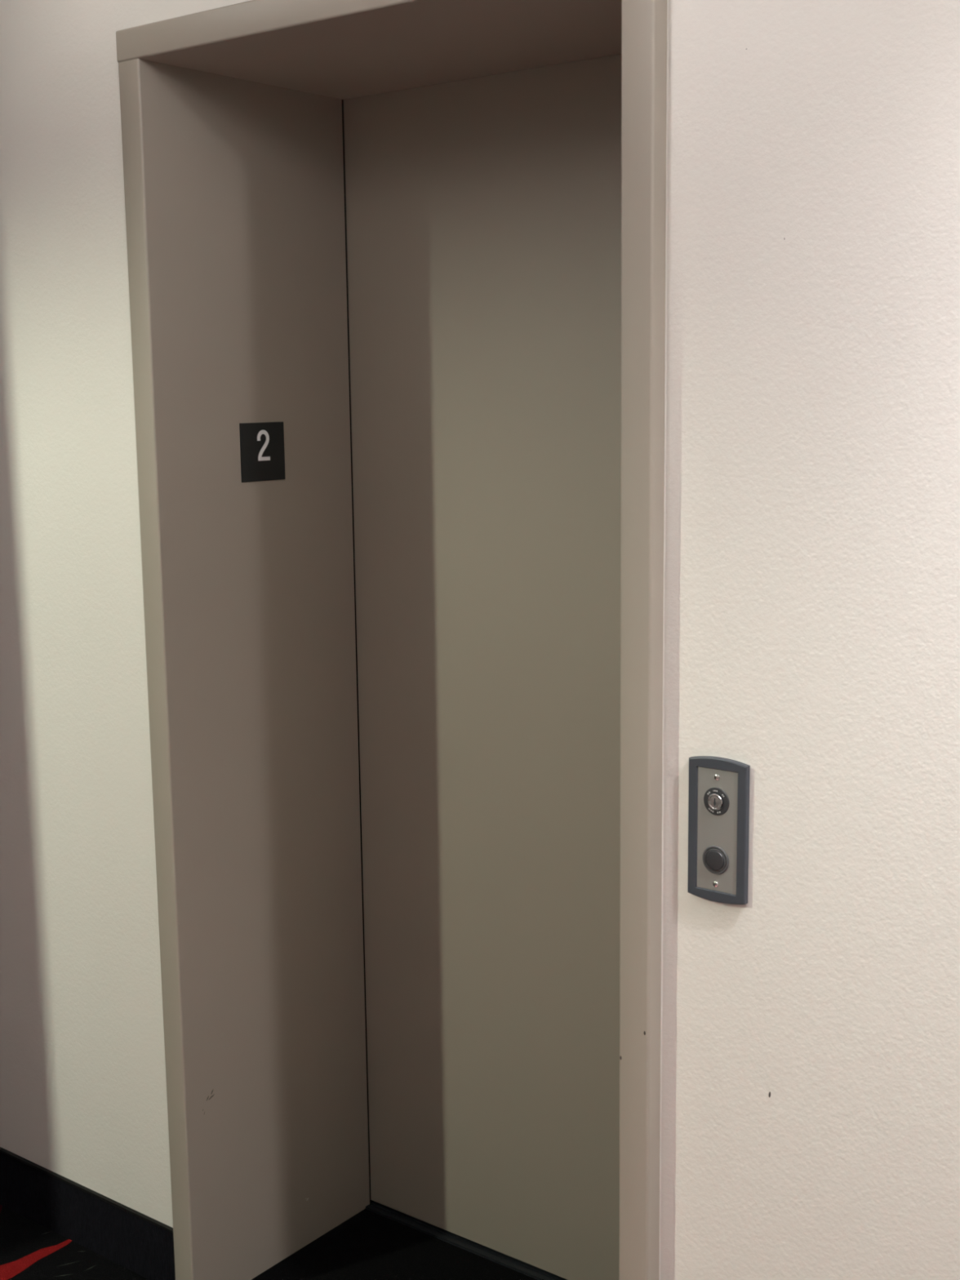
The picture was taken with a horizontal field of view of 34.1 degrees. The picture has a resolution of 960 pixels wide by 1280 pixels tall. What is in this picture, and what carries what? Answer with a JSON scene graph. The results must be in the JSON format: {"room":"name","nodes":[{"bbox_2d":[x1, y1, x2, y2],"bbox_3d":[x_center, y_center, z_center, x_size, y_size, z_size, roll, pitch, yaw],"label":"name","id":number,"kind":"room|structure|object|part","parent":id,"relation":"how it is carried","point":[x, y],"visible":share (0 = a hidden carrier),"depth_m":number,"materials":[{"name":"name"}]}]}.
{"room":"elevator lobby","nodes":[
{"label":"elevator lobby","id":0,"kind":"room"},
{"bbox_2d":[0,1200,536,1279],"bbox_3d":[-1.006,1.409,1.829,9.000,0.101,3.350,6,12,37],"label":"floor","id":1,"kind":"structure","parent":0,"point":[369,1245],"depth_m":2.96,"materials":[{"name":"black carpet"}]},
{"bbox_2d":[0,0,959,1279],"bbox_3d":[1.201,0.113,1.659,5.330,2.460,0.569,6,12,37],"label":"wall","id":2,"kind":"structure","parent":0,"point":[810,1026],"depth_m":1.96,"materials":[{"name":"paint"}]},
{"bbox_2d":[0,1146,175,1279],"bbox_3d":[-0.759,1.105,2.998,0.582,0.123,0.008,6,12,37],"label":"baseboard","id":3,"kind":"structure","parent":2,"relation":"attached to","point":[142,1244],"depth_m":2.99,"materials":[{"name":"rubber"}]},
{"bbox_2d":[115,0,666,1279],"bbox_3d":[-0.025,0.130,2.521,0.988,2.183,0.473,6,12,37],"label":"door frame","id":4,"kind":"structure","parent":2,"relation":"attached to","point":[232,116],"depth_m":2.67,"materials":[{"name":"paint"}]},
{"bbox_2d":[239,422,285,482],"bbox_3d":[-0.378,-0.328,2.725,0.003,0.101,0.105,6,12,37],"label":"number sign","id":5,"kind":"object","parent":4,"relation":"attached to","point":[261,444],"visible":1,"depth_m":2.72,"materials":[{"name":"black plastic"}]},
{"bbox_2d":[364,1201,567,1279],"bbox_3d":[0.138,1.173,2.884,0.892,0.004,0.054,6,12,37],"label":"door sill","id":6,"kind":"structure","parent":2,"relation":"attached to","point":[513,1264],"depth_m":3.00,"materials":[{"name":"black metal"}]},
{"bbox_2d":[342,53,621,1279],"bbox_3d":[0.131,0.106,2.720,0.970,2.145,0.032,6,12,37],"label":"door","id":7,"kind":"structure","parent":2,"relation":"in","point":[483,214],"depth_m":2.78,"materials":[{"name":"paint"}]},
{"bbox_2d":[687,755,750,904],"bbox_3d":[0.305,0.245,2.013,0.085,0.191,0.012,6,12,37],"label":"panel","id":8,"kind":"object","parent":2,"relation":"attached to","point":[718,788],"visible":1,"depth_m":2.01,"materials":[{"name":"grey plastic"}]},
{"bbox_3d":[0.307,0.245,2.014,0.058,0.161,0.007,6,12,37],"label":"plate","id":9,"kind":"part","parent":8,"relation":"part of","materials":[{"name":"silver metal"}]}
]}

